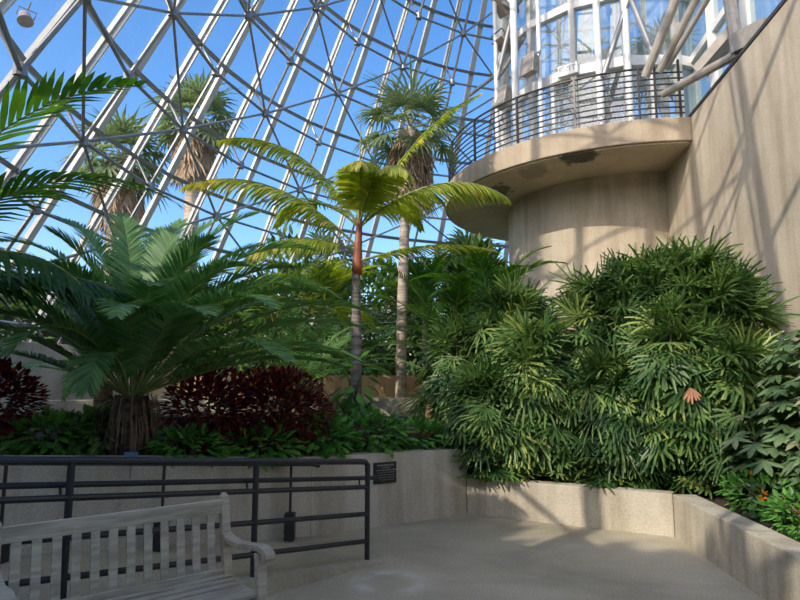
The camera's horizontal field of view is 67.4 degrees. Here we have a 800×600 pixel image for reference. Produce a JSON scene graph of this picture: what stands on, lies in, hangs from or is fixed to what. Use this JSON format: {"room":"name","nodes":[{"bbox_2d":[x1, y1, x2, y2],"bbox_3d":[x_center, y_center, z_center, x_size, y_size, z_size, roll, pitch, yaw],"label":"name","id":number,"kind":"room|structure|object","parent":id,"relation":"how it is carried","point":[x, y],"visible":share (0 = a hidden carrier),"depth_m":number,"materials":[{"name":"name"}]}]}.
{"room":"botanical greenhouse","nodes":[
{"label":"botanical greenhouse","id":0,"kind":"room"},
{"bbox_2d":[0,340,178,400],"bbox_3d":[-6.808,1.590,9.835,1.159,1.950,6.344,-6,-10,39],"label":"wall","id":1,"kind":"structure","parent":0,"point":[50,377],"depth_m":10.58,"materials":[{"name":"concrete"}]},
{"bbox_2d":[0,534,383,599],"bbox_3d":[-3.126,1.795,3.514,7.711,0.771,1.868,6,-10,-38],"label":"floor","id":2,"kind":"structure","parent":0,"point":[288,571],"depth_m":5.00,"materials":[{"name":"concrete"}]},
{"bbox_2d":[0,465,319,563],"bbox_3d":[-2.378,1.747,5.116,3.904,1.073,0.140,6,-10,-38],"label":"wall handrail","id":3,"kind":"object","parent":2,"relation":"on","point":[289,528],"visible":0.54,"depth_m":5.29,"materials":[{"name":"black metal"}]},
{"bbox_2d":[0,456,382,599],"bbox_3d":[-1.686,1.557,4.194,0.194,1.322,4.475,-7,-11,44],"label":"ramp railing","id":4,"kind":"object","parent":2,"relation":"on","point":[70,484],"visible":0.88,"depth_m":4.34,"materials":[{"name":"black metal"}]},
{"bbox_2d":[0,397,418,415],"bbox_3d":[-4.153,2.175,10.362,9.493,0.930,0.519,1,-8,-8],"label":"wall","id":5,"kind":"structure","parent":0,"point":[387,405],"depth_m":10.57,"materials":[{"name":"concrete"}]},
{"bbox_2d":[0,415,436,454],"bbox_3d":[-4.100,2.020,6.821,9.800,1.100,7.743,0,-8,0],"label":"soil","id":6,"kind":"structure","parent":0,"point":[39,434],"depth_m":8.46,"materials":[{"name":"soil"}]},
{"bbox_2d":[0,355,53,449],"bbox_3d":[-3.851,0.997,5.662,0.982,0.973,0.930,-7,-10,42],"label":"copperleaf","id":7,"kind":"object","parent":6,"relation":"on","point":[11,376],"visible":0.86,"depth_m":5.68,"materials":[{"name":"red plant"}]},
{"bbox_2d":[0,405,101,455],"bbox_3d":[-3.308,1.262,5.622,0.989,0.566,0.813,0,-8,0],"label":"philodendron","id":8,"kind":"object","parent":6,"relation":"on","point":[59,418],"visible":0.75,"depth_m":5.46,"materials":[{"name":"green plant"}]},
{"bbox_2d":[27,399,111,433],"bbox_3d":[-3.750,1.400,6.778,1.334,0.618,1.410,0,-8,0],"label":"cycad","id":9,"kind":"object","parent":6,"relation":"on","point":[110,399],"visible":0.03,"depth_m":6.50,"materials":[{"name":"green plant"}]},
{"bbox_2d":[32,408,115,450],"bbox_3d":[-2.993,1.264,5.664,0.728,0.491,0.776,-6,-9,37],"label":"bromeliad","id":10,"kind":"object","parent":6,"relation":"on","point":[83,417],"visible":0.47,"depth_m":5.57,"materials":[{"name":"green plant"}]},
{"bbox_2d":[47,403,121,454],"bbox_3d":[-2.954,1.292,5.779,0.785,0.594,0.671,0,-8,0],"label":"philodendron","id":11,"kind":"object","parent":6,"relation":"on","point":[95,448],"visible":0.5,"depth_m":5.61,"materials":[{"name":"green plant"}]},
{"bbox_2d":[0,68,185,321],"bbox_3d":[-3.591,-0.199,4.982,3.226,3.212,2.348,4,-8,-26],"label":"palm","id":12,"kind":"object","parent":6,"relation":"on","point":[57,281],"visible":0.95,"depth_m":4.94,"materials":[{"name":"green plant"}]},
{"bbox_2d":[0,298,214,423],"bbox_3d":[-4.343,0.868,8.472,3.166,2.021,3.256,-2,-8,17],"label":"cycad","id":13,"kind":"object","parent":6,"relation":"on","point":[106,391],"visible":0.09,"depth_m":8.38,"materials":[{"name":"green plant"}]},
{"bbox_2d":[111,392,163,431],"bbox_3d":[-2.982,1.310,6.784,0.744,0.779,0.725,5,-9,-35],"label":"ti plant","id":14,"kind":"object","parent":6,"relation":"on","point":[151,392],"visible":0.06,"depth_m":6.84,"materials":[{"name":"plant"}]},
{"bbox_2d":[136,422,231,467],"bbox_3d":[-2.105,1.448,5.921,0.923,0.489,0.777,0,-8,0],"label":"philodendron","id":15,"kind":"object","parent":6,"relation":"on","point":[172,432],"visible":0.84,"depth_m":5.79,"materials":[{"name":"green plant"}]},
{"bbox_2d":[0,210,373,454],"bbox_3d":[-2.548,0.294,6.106,4.576,2.772,3.074,0,-8,0],"label":"cycad","id":16,"kind":"object","parent":6,"relation":"on","point":[127,343],"visible":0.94,"depth_m":5.69,"materials":[{"name":"green plant"}]},
{"bbox_2d":[174,402,225,423],"bbox_3d":[-2.753,1.583,8.172,0.835,0.484,0.813,-5,-9,33],"label":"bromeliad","id":17,"kind":"object","parent":6,"relation":"on","point":[190,402],"visible":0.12,"depth_m":8.12,"materials":[{"name":"plant"}]},
{"bbox_2d":[153,360,260,454],"bbox_3d":[-2.040,1.190,6.405,1.122,1.107,1.014,-1,-8,9],"label":"copperleaf","id":18,"kind":"object","parent":6,"relation":"on","point":[219,392],"visible":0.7,"depth_m":6.24,"materials":[{"name":"red plant"}]},
{"bbox_2d":[212,418,306,471],"bbox_3d":[-1.479,1.536,6.357,1.038,0.575,0.898,0,-8,0],"label":"philodendron","id":19,"kind":"object","parent":6,"relation":"on","point":[235,451],"visible":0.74,"depth_m":6.19,"materials":[{"name":"green plant"}]},
{"bbox_2d":[221,363,335,454],"bbox_3d":[-1.379,1.276,6.787,1.315,1.118,1.165,3,-8,-24],"label":"copperleaf","id":20,"kind":"object","parent":6,"relation":"on","point":[278,387],"visible":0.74,"depth_m":6.61,"materials":[{"name":"red plant"}]},
{"bbox_2d":[236,222,343,417],"bbox_3d":[-1.926,0.338,10.366,1.883,3.478,1.576,0,-8,0],"label":"leafy tree","id":21,"kind":"object","parent":6,"relation":"on","point":[279,233],"visible":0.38,"depth_m":10.34,"materials":[{"name":"green plant"}]},
{"bbox_2d":[180,302,425,421],"bbox_3d":[-1.619,1.093,9.227,3.656,1.774,3.486,3,-8,-21],"label":"cycad","id":22,"kind":"object","parent":6,"relation":"on","point":[307,367],"visible":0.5,"depth_m":8.78,"materials":[{"name":"green plant"}]},
{"bbox_2d":[273,409,364,458],"bbox_3d":[-0.943,1.567,6.857,1.132,0.632,0.934,0,-8,0],"label":"philodendron","id":23,"kind":"object","parent":6,"relation":"on","point":[328,448],"visible":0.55,"depth_m":6.66,"materials":[{"name":"green plant"}]},
{"bbox_2d":[297,398,387,443],"bbox_3d":[-0.748,1.605,7.759,1.074,0.732,1.059,-7,-10,42],"label":"philodendron","id":24,"kind":"object","parent":6,"relation":"on","point":[342,406],"visible":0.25,"depth_m":7.57,"materials":[{"name":"green plant"}]},
{"bbox_2d":[179,93,511,444],"bbox_3d":[-0.707,-0.494,8.443,4.336,5.037,2.666,0,-8,0],"label":"young palm","id":25,"kind":"object","parent":6,"relation":"on","point":[363,185],"visible":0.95,"depth_m":8.04,"materials":[{"name":"green plant"}]},
{"bbox_2d":[325,350,380,416],"bbox_3d":[-0.598,1.090,7.829,0.721,0.876,0.587,6,-9,-36],"label":"climbing vine","id":26,"kind":"object","parent":25,"relation":"attached to","point":[348,390],"visible":0.84,"depth_m":7.70,"materials":[{"name":"green plant"}]},
{"bbox_2d":[329,405,417,457],"bbox_3d":[-0.347,1.630,7.306,1.115,0.691,0.949,0,-8,0],"label":"philodendron","id":27,"kind":"object","parent":6,"relation":"on","point":[374,445],"visible":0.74,"depth_m":7.12,"materials":[{"name":"green plant"}]},
{"bbox_2d":[378,412,456,449],"bbox_3d":[0.199,1.757,7.757,1.091,0.609,0.923,0,-8,0],"label":"philodendron","id":28,"kind":"object","parent":6,"relation":"on","point":[427,425],"visible":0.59,"depth_m":7.61,"materials":[{"name":"green plant"}]},
{"bbox_2d":[415,430,432,441],"bbox_3d":[0.440,1.953,8.369,0.573,0.322,0.550,0,-8,0],"label":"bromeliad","id":29,"kind":"object","parent":6,"relation":"on","point":[422,430],"visible":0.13,"depth_m":8.32,"materials":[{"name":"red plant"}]},
{"bbox_2d":[346,258,538,372],"bbox_3d":[1.074,0.725,10.511,3.704,2.643,3.327,3,-8,-20],"label":"cycad","id":30,"kind":"object","parent":6,"relation":"on","point":[460,285],"visible":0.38,"depth_m":9.96,"materials":[{"name":"green plant"}]},
{"bbox_2d":[0,447,466,556],"bbox_3d":[-2.462,1.788,5.349,7.955,1.270,0.399,6,-9,-36],"label":"wall","id":31,"kind":"structure","parent":0,"point":[426,486],"depth_m":6.17,"materials":[{"name":"concrete"}]},
{"bbox_2d":[124,452,137,477],"bbox_3d":[-2.383,1.460,5.308,0.120,0.225,0.020,0,-8,0],"label":"plant tag","id":32,"kind":"object","parent":31,"relation":"attached to","point":[126,454],"visible":0.84,"depth_m":5.31,"materials":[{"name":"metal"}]},
{"bbox_2d":[373,461,396,483],"bbox_3d":[-0.172,1.987,6.904,0.300,0.235,0.021,5,-9,-31],"label":"wall plaque","id":33,"kind":"object","parent":31,"relation":"attached to","point":[386,471],"visible":0.96,"depth_m":6.90,"materials":[{"name":"black metal"}]},
{"bbox_2d":[178,375,421,398],"bbox_3d":[-3.120,2.305,12.927,11.081,1.350,0.338,1,-8,-7],"label":"wall","id":34,"kind":"structure","parent":0,"point":[387,382],"depth_m":13.13,"materials":[{"name":"concrete"}]},
{"bbox_2d":[0,0,650,372],"bbox_3d":[-2.124,-6.129,17.577,17.446,19.590,35.054,-3,-8,24],"label":"ceiling","id":35,"kind":"structure","parent":0,"point":[22,64],"depth_m":17.96,"materials":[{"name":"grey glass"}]},
{"bbox_2d":[16,2,36,27],"bbox_3d":[-7.348,-5.602,11.799,0.332,0.375,0.337,0,-8,-3],"label":"spotlight","id":36,"kind":"object","parent":35,"relation":"hanging from","point":[24,19],"visible":1,"depth_m":11.77,"materials":[{"name":"metal"}]},
{"bbox_2d":[422,398,434,418],"bbox_3d":[1.087,2.076,9.812,0.300,0.979,1.877,7,-10,-41],"label":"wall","id":37,"kind":"structure","parent":0,"point":[428,411],"depth_m":10.30,"materials":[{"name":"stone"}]},
{"bbox_2d":[267,514,763,599],"bbox_3d":[-2.500,1.908,1.259,23.000,0.150,15.000,0,-8,0],"label":"floor","id":38,"kind":"structure","parent":0,"point":[466,556],"depth_m":5.30,"materials":[{"name":"concrete"}]},
{"bbox_2d":[0,492,274,599],"bbox_3d":[-1.426,1.626,3.212,1.306,0.927,0.697,6,-10,-39],"label":"garden bench","id":39,"kind":"object","parent":38,"relation":"on","point":[214,583],"visible":1,"depth_m":3.43,"materials":[{"name":"grey wood"}]},
{"bbox_2d":[445,117,691,225],"bbox_3d":[3.800,-2.664,15.681,5.199,0.470,8.780,0,-8,0],"label":"balcony edge","id":40,"kind":"structure","parent":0,"point":[668,129],"depth_m":11.84,"materials":[{"name":"concrete"}]},
{"bbox_2d":[492,1,499,150],"bbox_3d":[2.384,-6.475,14.988,0.109,6.900,0.109,0,-8,0],"label":"trim","id":41,"kind":"structure","parent":40,"relation":"on","point":[495,45],"depth_m":14.85,"materials":[{"name":"white paint"}]},
{"bbox_2d":[492,84,511,110],"bbox_3d":[2.538,-4.986,14.744,0.381,0.584,0.520,4,-9,-29],"label":"floodlight","id":42,"kind":"object","parent":41,"relation":"attached to","point":[505,92],"visible":0.56,"depth_m":14.58,"materials":[{"name":"metal"}]},
{"bbox_2d":[468,0,652,96],"bbox_3d":[3.254,-6.429,14.322,0.812,3.926,5.552,5,-9,-35],"label":"trim","id":43,"kind":"structure","parent":41,"relation":"attached to","point":[500,71],"depth_m":12.61,"materials":[{"name":"metal"}]},
{"bbox_2d":[491,0,509,18],"bbox_3d":[2.639,-7.499,15.117,0.515,0.616,0.520,8,-11,-44],"label":"floodlight","id":44,"kind":"object","parent":43,"relation":"attached to","point":[503,11],"visible":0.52,"depth_m":15.11,"materials":[{"name":"metal"}]},
{"bbox_2d":[491,27,510,53],"bbox_3d":[2.581,-6.441,14.976,0.457,0.440,0.445,4,-8,-26],"label":"floodlight","id":45,"kind":"object","parent":43,"relation":"attached to","point":[500,39],"visible":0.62,"depth_m":14.86,"materials":[{"name":"metal"}]},
{"bbox_2d":[497,15,501,149],"bbox_3d":[2.864,-6.189,17.126,0.172,6.900,1.252,-3,-8,19],"label":"window","id":46,"kind":"structure","parent":40,"relation":"on","point":[499,22],"depth_m":16.75,"materials":[{"name":"glass"}]},
{"bbox_2d":[498,16,510,148],"bbox_3d":[2.704,-6.330,16.070,0.172,6.900,1.252,0,-8,-2],"label":"window","id":47,"kind":"structure","parent":40,"relation":"on","point":[504,21],"depth_m":15.39,"materials":[{"name":"glass"}]},
{"bbox_2d":[510,0,519,144],"bbox_3d":[2.709,-6.567,14.294,0.168,6.900,0.168,0,-8,0],"label":"trim","id":48,"kind":"structure","parent":40,"relation":"on","point":[513,3],"depth_m":14.11,"materials":[{"name":"white paint"}]},
{"bbox_2d":[505,0,537,142],"bbox_3d":[2.943,-6.469,15.028,0.172,6.900,1.252,3,-8,-23],"label":"window","id":49,"kind":"structure","parent":40,"relation":"on","point":[526,30],"depth_m":14.46,"materials":[{"name":"glass"}]},
{"bbox_2d":[535,0,543,136],"bbox_3d":[3.193,-6.620,13.898,0.099,6.900,0.099,0,-8,0],"label":"trim","id":50,"kind":"structure","parent":40,"relation":"on","point":[537,2],"depth_m":13.69,"materials":[{"name":"white paint"}]},
{"bbox_2d":[519,50,540,77],"bbox_3d":[2.981,-5.406,13.739,0.292,0.554,0.470,5,-9,-32],"label":"floodlight","id":51,"kind":"object","parent":50,"relation":"attached to","point":[529,64],"visible":1,"depth_m":13.62,"materials":[{"name":"metal"}]},
{"bbox_2d":[448,0,684,181],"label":"railing","id":52,"kind":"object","parent":40,"relation":"on","point":[564,9],"depth_m":12.77,"materials":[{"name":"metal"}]},
{"bbox_2d":[558,61,578,78],"bbox_3d":[3.786,-5.187,13.527,0.460,0.260,0.087,-6,-9,36],"label":"exit sign","id":53,"kind":"object","parent":52,"relation":"attached to","point":[572,68],"visible":1,"depth_m":13.48,"materials":[{"name":"white paint"}]},
{"bbox_2d":[543,31,645,130],"bbox_3d":[4.960,-4.965,15.364,2.663,3.966,2.724,4,-8,-25],"label":"fan palm","id":54,"kind":"object","parent":40,"relation":"on","point":[584,58],"visible":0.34,"depth_m":15.23,"materials":[{"name":"green plant"}]},
{"bbox_2d":[592,0,604,124],"bbox_3d":[4.234,-6.739,13.005,0.148,6.900,0.148,0,-8,0],"label":"trim","id":55,"kind":"structure","parent":40,"relation":"on","point":[595,3],"depth_m":12.75,"materials":[{"name":"white paint"}]},
{"bbox_2d":[571,0,626,120],"bbox_3d":[4.441,-6.667,13.544,1.252,6.900,0.172,-3,-8,23],"label":"window","id":56,"kind":"structure","parent":40,"relation":"on","point":[617,63],"depth_m":13.38,"materials":[{"name":"white paint"}]},
{"bbox_2d":[620,0,633,120],"bbox_3d":[4.745,-6.772,12.758,0.148,6.900,0.148,0,-8,0],"label":"trim","id":57,"kind":"structure","parent":40,"relation":"on","point":[625,27],"depth_m":12.48,"materials":[{"name":"white paint"}]},
{"bbox_2d":[448,141,690,240],"bbox_3d":[3.827,-2.421,15.650,5.121,0.040,8.650,0,-8,0],"label":"balcony underside","id":58,"kind":"structure","parent":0,"point":[515,183],"depth_m":13.04,"materials":[{"name":"concrete"}]},
{"bbox_2d":[467,476,674,536],"bbox_3d":[1.921,2.405,7.024,2.358,0.490,0.200,-4,-9,28],"label":"wall","id":59,"kind":"structure","parent":0,"point":[645,511],"depth_m":6.87,"materials":[{"name":"concrete"}]},
{"bbox_2d":[508,172,668,383],"bbox_3d":[5.600,0.449,15.275,5.480,5.850,5.480,0,-8,0],"label":"wall","id":60,"kind":"structure","parent":0,"point":[580,219],"depth_m":13.26,"materials":[{"name":"concrete"}]},
{"bbox_2d":[466,462,799,541],"bbox_3d":[3.400,2.241,5.754,5.200,0.380,14.000,0,-8,0],"label":"soil","id":61,"kind":"structure","parent":0,"point":[717,499],"depth_m":6.38,"materials":[{"name":"soil"}]},
{"bbox_2d":[399,303,498,473],"bbox_3d":[0.920,1.241,8.568,1.953,2.347,1.435,0,-8,0],"label":"palm","id":62,"kind":"object","parent":61,"relation":"on","point":[445,336],"visible":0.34,"depth_m":8.43,"materials":[{"name":"green plant"}]},
{"bbox_2d":[432,348,549,485],"bbox_3d":[1.209,1.452,7.707,1.623,1.702,1.388,0,-8,0],"label":"palm","id":63,"kind":"object","parent":61,"relation":"on","point":[475,417],"visible":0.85,"depth_m":7.42,"materials":[{"name":"green plant"}]},
{"bbox_2d":[458,271,578,475],"bbox_3d":[1.515,0.995,8.308,1.756,2.774,1.612,-6,-9,36],"label":"palm","id":64,"kind":"object","parent":61,"relation":"on","point":[500,301],"visible":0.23,"depth_m":8.19,"materials":[{"name":"green plant"}]},
{"bbox_2d":[485,302,597,483],"bbox_3d":[1.817,1.144,7.564,1.445,2.281,1.384,-5,-9,35],"label":"palm","id":65,"kind":"object","parent":61,"relation":"on","point":[547,385],"visible":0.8,"depth_m":7.34,"materials":[{"name":"green plant"}]},
{"bbox_2d":[547,251,657,480],"bbox_3d":[2.782,0.850,7.972,1.831,2.997,1.624,-1,-8,11],"label":"palm","id":66,"kind":"object","parent":61,"relation":"on","point":[583,292],"visible":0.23,"depth_m":7.79,"materials":[{"name":"green plant"}]},
{"bbox_2d":[551,336,687,489],"bbox_3d":[2.653,1.378,7.330,1.553,1.853,1.452,5,-9,-31],"label":"palm","id":67,"kind":"object","parent":61,"relation":"on","point":[612,445],"visible":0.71,"depth_m":6.99,"materials":[{"name":"green plant"}]},
{"bbox_2d":[583,233,703,484],"bbox_3d":[3.257,0.746,7.875,1.829,3.169,1.810,-7,-10,40],"label":"palm","id":68,"kind":"object","parent":61,"relation":"on","point":[630,264],"visible":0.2,"depth_m":7.64,"materials":[{"name":"green plant"}]},
{"bbox_2d":[607,283,745,497],"bbox_3d":[3.320,1.004,7.016,1.800,2.414,1.476,-4,-8,25],"label":"palm","id":69,"kind":"object","parent":61,"relation":"on","point":[668,442],"visible":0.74,"depth_m":6.73,"materials":[{"name":"green plant"}]},
{"bbox_2d":[621,225,769,480],"bbox_3d":[3.756,0.713,7.628,1.905,3.215,1.731,-4,-9,30],"label":"palm","id":70,"kind":"object","parent":61,"relation":"on","point":[696,265],"visible":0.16,"depth_m":7.49,"materials":[{"name":"green plant"}]},
{"bbox_2d":[672,318,799,502],"bbox_3d":[3.865,1.205,6.699,1.595,1.958,1.409,0,-8,0],"label":"palm","id":71,"kind":"object","parent":61,"relation":"on","point":[737,392],"visible":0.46,"depth_m":6.40,"materials":[{"name":"green plant"}]},
{"bbox_2d":[683,388,700,403],"bbox_3d":[3.134,1.029,6.444,0.207,0.174,0.052,0,-8,0],"label":"dead leaf","id":72,"kind":"object","parent":71,"relation":"attached to","point":[690,393],"visible":1,"depth_m":6.45,"materials":[{"name":"orange plant"}]},
{"bbox_2d":[672,253,799,488],"bbox_3d":[4.018,0.858,7.195,1.776,2.808,1.455,0,-8,-3],"label":"palm","id":73,"kind":"object","parent":61,"relation":"on","point":[739,291],"visible":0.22,"depth_m":7.02,"materials":[{"name":"green plant"}]},
{"bbox_2d":[714,466,798,522],"bbox_3d":[3.458,1.839,5.666,0.864,0.513,1.016,0,-8,0],"label":"lantana","id":74,"kind":"object","parent":61,"relation":"on","point":[732,474],"visible":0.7,"depth_m":5.57,"materials":[{"name":"green plant"}]},
{"bbox_2d":[715,401,799,512],"bbox_3d":[3.730,1.558,5.900,1.148,1.123,1.094,-4,-8,26],"label":"shrub","id":75,"kind":"object","parent":61,"relation":"on","point":[761,463],"visible":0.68,"depth_m":5.71,"materials":[{"name":"green plant"}]},
{"bbox_2d":[748,329,799,507],"bbox_3d":[4.143,1.153,5.755,1.399,1.885,1.501,-1,-8,4],"label":"shrub","id":76,"kind":"object","parent":61,"relation":"on","point":[788,383],"visible":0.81,"depth_m":5.80,"materials":[{"name":"green plant"}]},
{"bbox_2d":[753,486,799,540],"bbox_3d":[3.356,1.758,4.811,0.834,0.450,1.063,0,-8,0],"label":"lantana","id":77,"kind":"object","parent":61,"relation":"on","point":[791,493],"visible":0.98,"depth_m":4.92,"materials":[{"name":"green plant"}]},
{"bbox_2d":[665,0,799,399],"bbox_3d":[5.172,-0.846,6.134,0.496,6.600,13.957,-1,-8,7],"label":"wall","id":78,"kind":"structure","parent":0,"point":[738,174],"depth_m":8.86,"materials":[{"name":"concrete"}]},
{"bbox_2d":[631,0,685,117],"bbox_3d":[5.492,-6.699,13.306,1.252,6.900,0.172,0,-8,2],"label":"window","id":79,"kind":"structure","parent":78,"relation":"in","point":[637,61],"depth_m":13.03,"materials":[{"name":"white paint"}]},
{"bbox_2d":[641,0,740,97],"bbox_3d":[5.314,-4.808,10.097,0.531,2.059,3.550,2,-8,-12],"label":"trim","id":80,"kind":"structure","parent":78,"relation":"attached to","point":[731,10],"depth_m":11.01,"materials":[{"name":"white metal"}]},
{"bbox_2d":[693,17,767,76],"bbox_3d":[5.614,-4.253,9.890,0.694,1.094,2.166,0,-8,0],"label":"trim","id":81,"kind":"structure","parent":78,"relation":"attached to","point":[720,47],"depth_m":10.37,"materials":[{"name":"white metal"}]},
{"bbox_2d":[687,0,786,116],"bbox_3d":[5.187,-4.147,6.574,0.556,0.060,13.968,-1,-8,7],"label":"trim","id":82,"kind":"structure","parent":78,"relation":"on","point":[782,2],"depth_m":9.20,"materials":[{"name":"brown metal"}]},
{"bbox_2d":[673,494,799,599],"bbox_3d":[2.744,1.843,2.925,0.240,0.520,7.000,-1,-8,5],"label":"wall","id":83,"kind":"structure","parent":0,"point":[766,561],"depth_m":4.94,"materials":[{"name":"concrete"}]},
{"bbox_3d":[5.600,-2.673,15.691,5.700,0.450,5.700,0,-8,0],"label":"floor","id":84,"kind":"structure","parent":0,"visible":0},
{"bbox_2d":[616,12,709,118],"bbox_3d":[6.876,-5.253,15.632,2.570,4.610,2.496,0,-8,0],"label":"fan palm","id":85,"kind":"object","parent":84,"relation":"on","point":[640,48],"visible":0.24,"depth_m":15.55,"materials":[{"name":"green plant"}]},
{"bbox_3d":[0.000,2.876,14.749,120.000,1.900,150.000,0,-8,0],"label":"floor","id":86,"kind":"structure","parent":0,"visible":0},
{"bbox_2d":[0,289,68,344],"bbox_3d":[-20.580,1.793,30.183,8.162,5.616,6.581,0,-8,0],"label":"shade tree","id":87,"kind":"object","parent":86,"relation":"on","point":[12,305],"visible":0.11,"depth_m":29.68,"materials":[{"name":"green plant"}]},
{"bbox_2d":[0,284,73,344],"bbox_3d":[-20.358,1.708,33.788,8.078,6.597,6.420,0,-8,0],"label":"shade tree","id":88,"kind":"object","parent":86,"relation":"on","point":[26,291],"visible":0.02,"depth_m":32.43,"materials":[{"name":"green plant"}]},
{"bbox_2d":[57,105,172,282],"bbox_3d":[-11.658,-2.359,24.561,4.665,12.074,4.382,4,-8,-26],"label":"fan palm","id":89,"kind":"object","parent":86,"relation":"on","point":[126,201],"visible":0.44,"depth_m":24.23,"materials":[{"name":"green plant"}]},
{"bbox_2d":[139,67,245,272],"bbox_3d":[-8.540,-3.135,24.747,4.118,13.661,4.216,0,-8,0],"label":"fan palm","id":90,"kind":"object","parent":86,"relation":"on","point":[205,157],"visible":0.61,"depth_m":24.55,"materials":[{"name":"green plant"}]},
{"bbox_2d":[171,293,221,368],"bbox_3d":[-5.600,0.978,14.196,2.899,2.898,2.402,0,-8,0],"label":"leafy shrub","id":91,"kind":"object","parent":86,"relation":"on","point":[216,328],"visible":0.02,"depth_m":13.99,"materials":[{"name":"green plant"}]},
{"bbox_2d":[175,271,232,374],"bbox_3d":[-5.883,0.786,15.019,3.636,3.288,2.985,0,-8,0],"label":"leafy tree","id":92,"kind":"object","parent":86,"relation":"on","point":[221,324],"visible":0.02,"depth_m":14.76,"materials":[{"name":"green plant"}]},
{"bbox_2d":[183,303,292,374],"bbox_3d":[-3.903,1.086,14.585,2.873,2.643,2.403,0,-8,0],"label":"leafy shrub","id":93,"kind":"object","parent":86,"relation":"on","point":[242,367],"visible":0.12,"depth_m":13.89,"materials":[{"name":"green plant"}]},
{"bbox_2d":[182,278,314,388],"bbox_3d":[-3.017,0.859,11.277,2.961,2.779,3.312,0,-8,0],"label":"palm","id":94,"kind":"object","parent":86,"relation":"on","point":[234,317],"visible":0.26,"depth_m":11.04,"materials":[{"name":"green plant"}]},
{"bbox_2d":[219,269,342,374],"bbox_3d":[-3.419,0.817,17.576,4.049,3.646,3.307,-1,-8,11],"label":"leafy tree","id":95,"kind":"object","parent":86,"relation":"on","point":[258,273],"visible":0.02,"depth_m":17.21,"materials":[{"name":"green plant"}]},
{"bbox_2d":[246,256,369,374],"bbox_3d":[-2.303,0.577,15.038,3.241,3.509,2.727,0,-8,0],"label":"leafy shrub","id":96,"kind":"object","parent":86,"relation":"on","point":[347,283],"visible":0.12,"depth_m":14.73,"materials":[{"name":"green plant"}]},
{"bbox_2d":[253,259,386,394],"bbox_3d":[-1.635,0.769,11.675,2.869,3.064,2.713,0,-8,0],"label":"palm","id":97,"kind":"object","parent":86,"relation":"on","point":[332,275],"visible":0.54,"depth_m":11.52,"materials":[{"name":"green plant"}]},
{"bbox_2d":[290,227,363,340],"bbox_3d":[-3.374,0.279,27.260,3.676,7.558,3.838,0,-8,0],"label":"fan palm","id":98,"kind":"object","parent":86,"relation":"on","point":[317,236],"visible":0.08,"depth_m":27.01,"materials":[{"name":"green plant"}]},
{"bbox_2d":[288,307,395,373],"bbox_3d":[-3.580,2.815,38.133,7.876,5.534,6.467,0,-8,0],"label":"shade tree","id":99,"kind":"object","parent":86,"relation":"on","point":[375,317],"visible":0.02,"depth_m":37.44,"materials":[{"name":"green plant"}]},
{"bbox_2d":[314,255,429,374],"bbox_3d":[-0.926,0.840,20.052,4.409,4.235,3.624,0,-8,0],"label":"leafy tree","id":100,"kind":"object","parent":86,"relation":"on","point":[377,333],"visible":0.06,"depth_m":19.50,"materials":[{"name":"green plant"}]},
{"bbox_2d":[361,296,428,372],"bbox_3d":[-0.902,2.877,41.133,8.067,6.788,6.433,0,-8,0],"label":"shade tree","id":101,"kind":"object","parent":86,"relation":"on","point":[382,309],"visible":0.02,"depth_m":39.94,"materials":[{"name":"green plant"}]},
{"bbox_2d":[351,54,473,396],"bbox_3d":[0.184,-1.440,12.319,2.607,7.114,2.584,2,-8,-17],"label":"fan palm","id":102,"kind":"object","parent":86,"relation":"on","point":[420,165],"visible":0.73,"depth_m":12.22,"materials":[{"name":"green plant"}]},
{"bbox_2d":[366,253,475,388],"bbox_3d":[0.682,0.821,13.128,2.868,3.345,3.194,0,-8,0],"label":"palm","id":103,"kind":"object","parent":86,"relation":"on","point":[414,268],"visible":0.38,"depth_m":12.90,"materials":[{"name":"green plant"}]},
{"bbox_2d":[377,253,479,375],"bbox_3d":[0.922,0.591,15.258,3.058,3.724,2.552,0,-8,0],"label":"leafy tree","id":104,"kind":"object","parent":86,"relation":"on","point":[422,260],"visible":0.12,"depth_m":15.00,"materials":[{"name":"green plant"}]},
{"bbox_2d":[408,257,476,359],"bbox_3d":[1.919,0.621,18.594,3.673,4.292,2.991,0,-8,0],"label":"leafy tree","id":105,"kind":"object","parent":86,"relation":"on","point":[452,259],"visible":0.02,"depth_m":18.44,"materials":[{"name":"green plant"}]},
{"bbox_2d":[427,226,506,348],"bbox_3d":[2.945,0.193,25.290,3.395,7.207,3.487,-5,-9,33],"label":"fan palm","id":106,"kind":"object","parent":86,"relation":"on","point":[460,236],"visible":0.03,"depth_m":25.07,"materials":[{"name":"green plant"}]},
{"bbox_2d":[434,232,510,366],"bbox_3d":[1.589,0.701,12.328,1.966,4.276,1.695,0,-8,0],"label":"leafy tree","id":107,"kind":"object","parent":86,"relation":"on","point":[477,241],"visible":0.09,"depth_m":12.36,"materials":[{"name":"green plant"}]},
{"bbox_2d":[409,246,569,306],"bbox_3d":[1.914,0.562,11.443,2.823,3.413,2.712,-5,-9,32],"label":"palm","id":108,"kind":"object","parent":86,"relation":"on","point":[480,277],"visible":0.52,"depth_m":11.17,"materials":[{"name":"green plant"}]},
{"bbox_3d":[6.672,-0.836,6.133,4.183,6.580,13.798,0,-8,0],"label":"wall","id":109,"kind":"structure","parent":0,"visible":0},
{"bbox_2d":[679,0,703,104],"bbox_3d":[6.557,-6.678,13.466,1.252,6.900,0.172,3,-8,-19],"label":"window","id":110,"kind":"structure","parent":109,"relation":"in","point":[686,62],"depth_m":13.15,"materials":[{"name":"white paint"}]},
{"bbox_2d":[678,0,755,116],"bbox_3d":[5.763,-6.421,7.831,0.183,4.900,11.818,-1,-8,7],"label":"window","id":111,"kind":"structure","parent":109,"relation":"in","point":[715,20],"depth_m":12.07,"materials":[{"name":"white paint"}]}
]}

